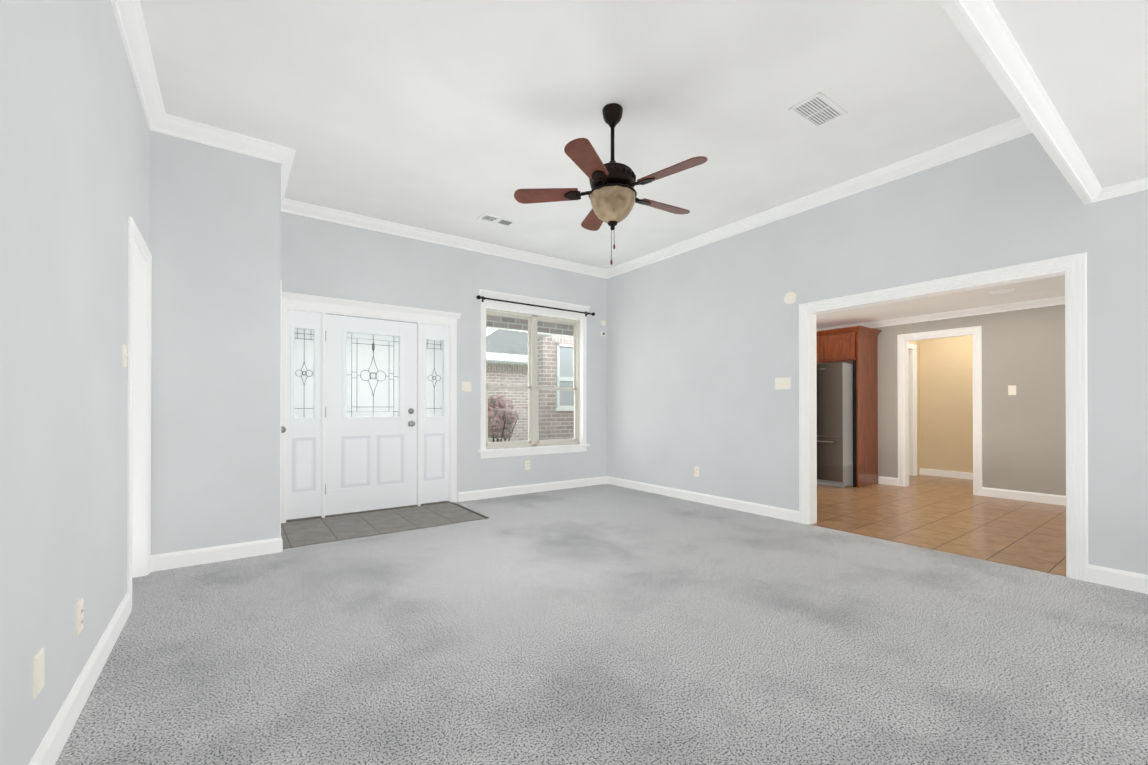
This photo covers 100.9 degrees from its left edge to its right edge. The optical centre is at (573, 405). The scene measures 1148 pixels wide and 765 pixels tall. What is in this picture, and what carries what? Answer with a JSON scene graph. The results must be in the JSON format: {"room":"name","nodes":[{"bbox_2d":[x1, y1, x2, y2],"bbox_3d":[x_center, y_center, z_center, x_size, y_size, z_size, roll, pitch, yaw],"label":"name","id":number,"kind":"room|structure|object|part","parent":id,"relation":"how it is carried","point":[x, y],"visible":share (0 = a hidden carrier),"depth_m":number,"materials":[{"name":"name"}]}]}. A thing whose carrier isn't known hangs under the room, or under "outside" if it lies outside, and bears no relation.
{"room":"empty living room","nodes":[
{"label":"empty living room","id":0,"kind":"room"},
{"bbox_2d":[0,0,148,764],"bbox_3d":[-0.711,-0.429,0.108,0.120,3.050,9.800,0,0,-36],"label":"wall","id":1,"kind":"structure","parent":0,"point":[74,161],"depth_m":1.55,"materials":[{"name":"paint"}]},
{"bbox_2d":[32,648,44,699],"bbox_3d":[-1.542,0.771,1.366,0.010,0.115,0.072,0,0,-36],"label":"blank wall plate","id":2,"kind":"object","parent":1,"relation":"attached to","point":[38,669],"visible":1,"depth_m":1.35,"materials":[{"name":"white plastic"}]},
{"bbox_2d":[75,598,83,636],"bbox_3d":[-1.804,0.773,1.731,0.011,0.115,0.072,0,0,-36],"label":"outlet","id":3,"kind":"object","parent":1,"relation":"attached to","point":[79,616],"visible":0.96,"depth_m":1.71,"materials":[{"name":"white plastic"}]},
{"bbox_2d":[29,592,130,764],"bbox_3d":[-0.119,1.039,-0.602,0.016,0.108,7.725,0,0,-36],"label":"baseboard","id":4,"kind":"structure","parent":1,"relation":"attached to","point":[51,746],"depth_m":1.70,"materials":[{"name":"white wood"}]},
{"bbox_2d":[122,344,128,367],"bbox_3d":[-2.304,-0.254,2.435,0.019,0.115,0.072,0,0,-36],"label":"light switch","id":5,"kind":"object","parent":1,"relation":"attached to","point":[124,355],"visible":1,"depth_m":2.41,"materials":[{"name":"white plastic"}]},
{"bbox_2d":[127,216,151,609],"bbox_3d":[-2.654,0.047,2.810,0.140,2.120,0.760,0,0,-36],"label":"trim","id":6,"kind":"structure","parent":1,"relation":"attached to","point":[139,414],"depth_m":3.06,"materials":[{"name":"white wood"}]},
{"bbox_2d":[111,0,170,135],"bbox_3d":[-0.317,-1.621,-0.256,0.088,0.669,8.500,0,0,-36],"label":"crown molding","id":7,"kind":"structure","parent":1,"relation":"attached to","point":[128,13],"depth_m":2.59,"materials":[{"name":"white wood"}]},
{"bbox_2d":[149,130,280,554],"bbox_3d":[-2.836,-0.414,3.797,0.750,3.050,1.030,0,0,-36],"label":"wall","id":8,"kind":"structure","parent":0,"point":[215,231],"depth_m":3.36,"materials":[{"name":"paint"}]},
{"bbox_2d":[151,535,282,571],"bbox_3d":[-2.529,1.056,3.380,0.766,0.108,0.036,0,0,-36],"label":"baseboard","id":9,"kind":"structure","parent":8,"relation":"attached to","point":[179,559],"depth_m":3.35,"materials":[{"name":"white wood"}]},
{"bbox_2d":[167,114,278,162],"bbox_3d":[-2.485,-1.890,3.368,0.630,0.102,0.088,0,0,-36],"label":"crown molding","id":10,"kind":"structure","parent":8,"relation":"attached to","point":[179,127],"depth_m":3.35,"materials":[{"name":"white wood"}]},
{"bbox_2d":[280,281,281,534],"bbox_3d":[-2.586,0.062,4.018,0.116,2.100,0.820,0,0,-36],"label":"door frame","id":11,"kind":"structure","parent":8,"relation":"attached to","point":[280,428],"depth_m":3.72,"materials":[{"name":"white wood"}]},
{"bbox_2d":[279,145,295,211],"bbox_3d":[-2.438,-1.887,3.968,0.088,0.102,1.008,0,0,-36],"label":"crown molding","id":12,"kind":"structure","parent":8,"relation":"attached to","point":[286,154],"depth_m":3.75,"materials":[{"name":"white wood"}]},
{"bbox_2d":[281,502,488,548],"bbox_3d":[-1.837,1.111,4.555,1.765,0.007,0.960,0,0,-36],"label":"floor","id":13,"kind":"structure","parent":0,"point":[317,531],"depth_m":4.45,"materials":[{"name":"grey tile"}]},
{"bbox_2d":[281,212,606,501],"bbox_3d":[0.764,-0.400,7.122,10.720,3.050,0.150,0,0,-36],"label":"wall","id":14,"kind":"structure","parent":0,"point":[322,258],"depth_m":5.55,"materials":[{"name":"paint"}]},
{"bbox_2d":[286,310,321,519],"bbox_3d":[-2.643,0.094,4.636,0.303,2.018,0.052,0,0,-36],"label":"sidelight window","id":15,"kind":"structure","parent":14,"relation":"in","point":[304,418],"depth_m":4.63,"materials":[{"name":"white wood"}]},
{"bbox_3d":[-2.645,-0.315,4.640,0.179,0.878,0.011,0,0,-36],"label":"glass","id":16,"kind":"part","parent":15,"relation":"part of","materials":[{"name":"grey"}]},
{"bbox_2d":[286,501,448,521],"bbox_3d":[-2.140,1.104,5.056,1.640,0.026,0.172,0,0,-36],"label":"front door threshold sill","id":17,"kind":"structure","parent":14,"relation":"attached to","point":[300,519],"depth_m":4.92,"materials":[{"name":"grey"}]},
{"bbox_2d":[281,292,460,522],"bbox_3d":[-2.102,0.028,5.008,1.822,2.178,0.222,0,0,-36],"label":"door frame","id":18,"kind":"structure","parent":14,"relation":"attached to","point":[324,306],"depth_m":4.95,"materials":[{"name":"white wood"}]},
{"bbox_2d":[325,314,416,515],"bbox_3d":[-2.123,0.096,5.007,0.914,2.018,0.058,0,0,-36],"label":"door leaf","id":19,"kind":"structure","parent":14,"relation":"in","point":[370,463],"depth_m":4.96,"materials":[{"name":"white wood"}]},
{"bbox_2d":[325,331,414,493],"bbox_3d":[-2.115,0.068,4.960,0.884,1.641,0.102,0,0,-36],"label":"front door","id":20,"kind":"structure","parent":19,"relation":"attached to","point":[372,375],"depth_m":5.00,"materials":[{"name":"clear glass"}]},
{"bbox_3d":[-2.125,-0.314,5.011,0.538,0.878,0.011,0,0,-36],"label":"glass","id":21,"kind":"part","parent":20,"relation":"part of","materials":[{"name":"grey"}]},
{"bbox_2d":[421,324,448,503],"bbox_3d":[-1.593,0.097,5.394,0.339,2.018,0.052,0,0,-36],"label":"sidelight window","id":22,"kind":"structure","parent":14,"relation":"in","point":[434,413],"depth_m":5.39,"materials":[{"name":"white wood"}]},
{"bbox_3d":[-1.595,-0.312,5.398,0.215,0.878,0.011,0,0,-36],"label":"glass","id":23,"kind":"part","parent":22,"relation":"part of","materials":[{"name":"grey"}]},
{"bbox_2d":[285,200,606,277],"bbox_3d":[-1.189,-1.880,5.572,3.990,0.102,0.088,0,0,-36],"label":"crown molding","id":24,"kind":"structure","parent":14,"relation":"attached to","point":[293,207],"depth_m":5.27,"materials":[{"name":"white wood"}]},
{"bbox_2d":[462,382,470,391],"bbox_3d":[-1.258,-0.221,5.558,0.118,0.115,0.019,0,0,-36],"label":"light switch","id":25,"kind":"object","parent":14,"relation":"attached to","point":[466,386],"visible":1,"depth_m":5.56,"materials":[{"name":"white plastic"}]},
{"bbox_2d":[525,460,529,469],"bbox_3d":[-0.591,0.761,6.039,0.072,0.115,0.011,0,0,-36],"label":"outlet","id":26,"kind":"object","parent":14,"relation":"attached to","point":[527,465],"visible":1,"depth_m":6.03,"materials":[{"name":"white plastic"}]},
{"bbox_2d":[487,315,572,336],"bbox_3d":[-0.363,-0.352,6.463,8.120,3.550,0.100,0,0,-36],"label":"window blind","id":27,"kind":"object","parent":14,"relation":"attached to","point":[511,321],"depth_m":6.20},
{"bbox_2d":[458,476,604,501],"bbox_3d":[-0.442,1.067,6.143,2.215,0.108,0.016,0,0,-36],"label":"baseboard","id":28,"kind":"structure","parent":14,"relation":"attached to","point":[541,487],"depth_m":6.03,"materials":[{"name":"white wood"}]},
{"bbox_2d":[478,289,590,457],"bbox_3d":[-0.500,-0.371,6.165,1.656,2.015,0.202,0,0,-36],"label":"window unit","id":29,"kind":"structure","parent":14,"relation":"in","point":[532,388],"depth_m":6.18,"materials":[{"name":"grey plastic"}]},
{"bbox_2d":[476,295,594,316],"bbox_3d":[-0.436,-1.271,6.094,1.773,0.070,0.082,0,0,-36],"label":"curtain rod","id":30,"kind":"object","parent":29,"relation":"attached to","point":[483,298],"visible":1,"depth_m":5.99,"materials":[{"name":"black metal"}]},
{"bbox_2d":[601,320,605,335],"bbox_3d":[0.419,-1.101,6.766,0.070,0.220,0.028,0,0,-36],"label":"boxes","id":31,"kind":"object","parent":14,"relation":"attached to","point":[603,323],"visible":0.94,"depth_m":6.75,"materials":[{"name":"white plastic"}]},
{"bbox_2d":[140,0,1019,268],"bbox_3d":[-0.143,-1.990,3.558,5.070,0.100,4.880,0,0,-36],"label":"ceiling","id":32,"kind":"structure","parent":0,"point":[458,118],"depth_m":2.99,"materials":[{"name":"paint"}]},
{"bbox_2d":[477,213,517,226],"bbox_3d":[-0.797,-1.928,4.935,0.380,0.013,0.170,0,0,-36],"label":"ceiling vent","id":33,"kind":"object","parent":32,"relation":"in","point":[496,219],"visible":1,"depth_m":4.92,"materials":[{"name":"white metal"}]},
{"bbox_2d":[514,103,706,264],"bbox_3d":[0.294,-1.430,3.111,1.227,1.021,1.249,0,0,-36],"label":"ceiling fan","id":34,"kind":"object","parent":32,"relation":"hanging from","point":[612,194],"visible":1,"depth_m":3.01,"materials":[{"name":"brown wood"}]},
{"bbox_3d":[-0.175,-1.393,3.142,0.378,0.038,0.351,0,0,-36],"label":"blade","id":35,"kind":"part","parent":34,"relation":"part of","materials":[{"name":"brown wood"}]},
{"bbox_3d":[0.081,-1.395,2.706,0.408,0.038,0.302,0,0,-36],"label":"blade","id":36,"kind":"part","parent":34,"relation":"part of","materials":[{"name":"brown wood"}]},
{"bbox_3d":[0.160,-1.392,3.523,0.265,0.038,0.423,0,0,-36],"label":"blade","id":37,"kind":"part","parent":34,"relation":"part of","materials":[{"name":"brown wood"}]},
{"bbox_3d":[0.253,-1.284,3.100,0.306,0.180,0.306,0,0,-36],"label":"lamp shade","id":38,"kind":"part","parent":34,"relation":"part of","materials":[{"name":"beige glass"}]},
{"bbox_3d":[0.633,-1.393,3.318,0.433,0.038,0.158,0,0,-36],"label":"blade","id":39,"kind":"part","parent":34,"relation":"part of","materials":[{"name":"brown wood"}]},
{"bbox_3d":[0.581,-1.395,2.814,0.203,0.038,0.433,0,0,-36],"label":"blade","id":40,"kind":"part","parent":34,"relation":"part of","materials":[{"name":"brown wood"}]},
{"bbox_2d":[788,91,847,128],"bbox_3d":[1.609,-1.937,3.120,0.360,0.011,0.210,0,0,-36],"label":"ceiling vent","id":41,"kind":"object","parent":32,"relation":"in","point":[818,109],"visible":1,"depth_m":3.11,"materials":[{"name":"white metal"}]},
{"bbox_2d":[55,484,1147,764],"bbox_3d":[1.248,1.132,1.514,4.950,0.060,9.800,0,0,-36],"label":"floor carpet","id":42,"kind":"object","parent":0,"point":[605,624],"visible":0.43,"depth_m":2.12,"materials":[{"name":"grey carpet"}]},
{"bbox_2d":[607,133,1147,574],"bbox_3d":[3.347,-0.417,2.943,0.120,3.050,9.650,0,0,-36],"label":"wall","id":43,"kind":"structure","parent":0,"point":[702,348],"depth_m":4.28,"materials":[{"name":"paint"}]},
{"bbox_2d":[694,466,699,476],"bbox_3d":[1.425,0.769,5.491,0.011,0.115,0.072,0,0,-36],"label":"outlet","id":44,"kind":"object","parent":43,"relation":"attached to","point":[696,471],"visible":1,"depth_m":5.49,"materials":[{"name":"white plastic"}]},
{"bbox_2d":[605,476,798,522],"bbox_3d":[1.305,1.065,5.652,0.016,0.108,2.855,0,0,-36],"label":"baseboard","id":45,"kind":"structure","parent":43,"relation":"attached to","point":[760,509],"depth_m":5.31,"materials":[{"name":"white wood"}]},
{"bbox_2d":[775,377,790,389],"bbox_3d":[2.042,-0.215,4.633,0.019,0.115,0.164,0,0,-36],"label":"light switch","id":46,"kind":"object","parent":43,"relation":"attached to","point":[783,383],"visible":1,"depth_m":4.63,"materials":[{"name":"white plastic"}]},
{"bbox_2d":[784,292,796,303],"bbox_3d":[2.081,-1.035,4.566,0.038,0.120,0.120,0,0,-36],"label":"smoke detector","id":47,"kind":"object","parent":43,"relation":"attached to","point":[790,297],"visible":1,"depth_m":4.55,"materials":[{"name":"white plastic"}]},
{"bbox_2d":[603,119,1147,278],"bbox_3d":[3.228,-1.608,2.936,0.088,0.669,9.530,0,0,-36],"label":"crown molding","id":48,"kind":"structure","parent":43,"relation":"attached to","point":[1004,132],"depth_m":3.99,"materials":[{"name":"white wood"}]},
{"bbox_2d":[799,252,1087,581],"bbox_3d":[2.743,0.074,3.782,0.160,2.075,1.870,0,0,-36],"label":"trim","id":49,"kind":"structure","parent":43,"relation":"attached to","point":[1072,268],"depth_m":3.15,"materials":[{"name":"white wood"}]},
{"bbox_2d":[1088,564,1147,593],"bbox_3d":[4.630,1.046,1.042,0.016,0.108,4.775,0,0,-36],"label":"baseboard","id":50,"kind":"structure","parent":43,"relation":"attached to","point":[1137,582],"depth_m":2.87,"materials":[{"name":"white wood"}]},
{"bbox_2d":[811,475,1065,576],"bbox_3d":[5.595,1.145,4.650,5.770,0.060,9.800,0,0,-36],"label":"floor","id":51,"kind":"structure","parent":0,"point":[956,516],"depth_m":4.59,"materials":[{"name":"brown tile"}]},
{"bbox_2d":[817,362,852,487],"bbox_3d":[3.679,0.275,6.934,0.929,1.700,0.852,0,0,-36],"label":"fridge","id":52,"kind":"object","parent":51,"relation":"on","point":[835,424],"visible":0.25,"depth_m":6.48,"materials":[{"name":"silver metal"}]},
{"bbox_2d":[816,326,881,487],"bbox_3d":[3.826,0.025,7.007,0.674,2.200,1.055,0,0,-36],"label":"tall cabinet","id":53,"kind":"object","parent":51,"relation":"on","point":[856,347],"visible":0.65,"depth_m":6.61,"materials":[{"name":"brown wood"}]},
{"bbox_2d":[816,275,1064,328],"bbox_3d":[4.638,-1.268,3.970,3.170,0.100,9.800,0,0,-36],"label":"ceiling","id":54,"kind":"structure","parent":0,"point":[1045,288],"depth_m":5.57,"materials":[{"name":"paint"}]},
{"bbox_2d":[990,289,1013,293],"bbox_3d":[4.539,-1.210,5.021,0.190,0.005,0.190,0,0,-36],"label":"recessed light","id":55,"kind":"object","parent":54,"relation":"in","point":[1001,291],"visible":0.98,"depth_m":5.03,"materials":[{"name":"white"}]},
{"bbox_2d":[909,335,972,474],"bbox_3d":[5.487,-0.136,6.822,1.550,2.520,3.600,0,0,-36],"label":"wall","id":56,"kind":"structure","parent":0,"point":[945,404],"depth_m":7.46,"materials":[{"name":"beige paint"}]},
{"bbox_2d":[909,344,972,479],"bbox_3d":[5.240,0.075,7.081,1.445,2.100,2.210,0,0,-36],"label":"trim","id":57,"kind":"structure","parent":56,"relation":"attached to","point":[913,415],"depth_m":7.60,"materials":[{"name":"white wood"}]},
{"bbox_2d":[817,304,1065,495],"bbox_3d":[5.918,-0.104,4.796,0.120,2.440,9.650,0,0,-36],"label":"wall","id":58,"kind":"structure","parent":0,"point":[1023,435],"depth_m":5.64,"materials":[{"name":"beige paint"}]},
{"bbox_2d":[897,326,981,495],"bbox_3d":[4.840,0.067,6.280,0.140,2.110,0.920,0,0,-36],"label":"trim","id":59,"kind":"structure","parent":58,"relation":"attached to","point":[975,332],"depth_m":6.34,"materials":[{"name":"white wood"}]},
{"bbox_2d":[816,296,1064,330],"bbox_3d":[5.923,-1.174,4.632,0.070,0.082,9.130,0,0,-36],"label":"crown molding","id":60,"kind":"structure","parent":58,"relation":"attached to","point":[1046,302],"depth_m":5.95,"materials":[{"name":"white wood"}]},
{"bbox_2d":[1008,385,1015,394],"bbox_3d":[5.221,-0.181,5.644,0.019,0.115,0.072,0,0,-36],"label":"light switch","id":61,"kind":"object","parent":58,"relation":"attached to","point":[1011,389],"visible":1,"depth_m":5.64,"materials":[{"name":"white plastic"}]},
{"bbox_2d":[982,487,1065,505],"bbox_3d":[6.837,1.056,3.401,0.016,0.108,6.080,0,0,-36],"label":"baseboard","id":62,"kind":"structure","parent":58,"relation":"attached to","point":[1028,496],"depth_m":5.55,"materials":[{"name":"white wood"}]},
{"bbox_2d":[937,0,1090,204],"bbox_3d":[1.284,-1.613,1.577,4.830,0.670,0.030,0,0,-36],"label":"header beam","id":63,"kind":"structure","parent":0,"point":[962,24],"depth_m":1.89,"materials":[{"name":"paint"}]},
{"bbox_2d":[954,0,1106,202],"bbox_3d":[1.304,-1.614,1.551,4.710,0.669,0.066,0,0,-36],"label":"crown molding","id":64,"kind":"structure","parent":63,"relation":"attached to","point":[985,20],"depth_m":1.93,"materials":[{"name":"white wood"}]},
{"bbox_2d":[992,0,1147,187],"bbox_3d":[2.724,-1.397,-0.419,5.070,0.100,4.920,0,0,-36],"label":"ceiling","id":65,"kind":"structure","parent":0,"point":[1087,60],"depth_m":1.88,"materials":[{"name":"paint"}]},
{"label":"outside","id":66,"kind":"structure","parent":0,"visible":0},
{"bbox_2d":[537,333,550,337],"bbox_3d":[-2.490,-1.681,6.716,4.920,0.990,0.350,0,0,-36],"label":"beam","id":67,"kind":"structure","parent":66,"point":[541,335],"depth_m":8.00,"materials":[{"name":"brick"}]},
{"bbox_3d":[-9.196,1.561,21.365,34.000,0.150,34.420,0,0,-36],"label":"lawn","id":68,"kind":"structure","parent":66,"visible":0},
{"bbox_2d":[488,394,518,441],"bbox_3d":[-1.455,0.538,8.806,0.965,1.797,0.830,0,0,-36],"label":"bush","id":69,"kind":"object","parent":68,"relation":"on","point":[501,418],"depth_m":8.58,"materials":[{"name":"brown plant"}]},
{"bbox_2d":[486,353,527,441],"bbox_3d":[-0.545,0.091,13.012,5.550,2.720,0.600,0,0,-36],"label":"brick","id":70,"kind":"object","parent":68,"relation":"on","point":[501,367],"depth_m":12.28,"materials":[{"name":"white"}]},
{"bbox_2d":[486,329,527,354],"bbox_3d":[-1.982,-2.706,15.058,5.600,2.870,5.600,0,0,-36],"label":"house roof","id":71,"kind":"structure","parent":70,"relation":"on","point":[505,339],"depth_m":12.72,"materials":[{"name":"grey"}]},
{"bbox_2d":[537,335,573,439],"bbox_3d":[1.545,-0.510,10.416,5.400,3.900,0.262,0,0,-36],"label":"brick","id":72,"kind":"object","parent":68,"relation":"on","point":[545,380],"depth_m":8.85,"materials":[{"name":"brick"}]},
{"bbox_2d":[555,343,573,410],"bbox_3d":[0.069,-0.531,9.171,1.010,1.270,0.047,0,0,-36],"label":"wing window","id":73,"kind":"structure","parent":72,"relation":"attached to","point":[560,372],"depth_m":9.01,"materials":[{"name":"white"}]}
]}

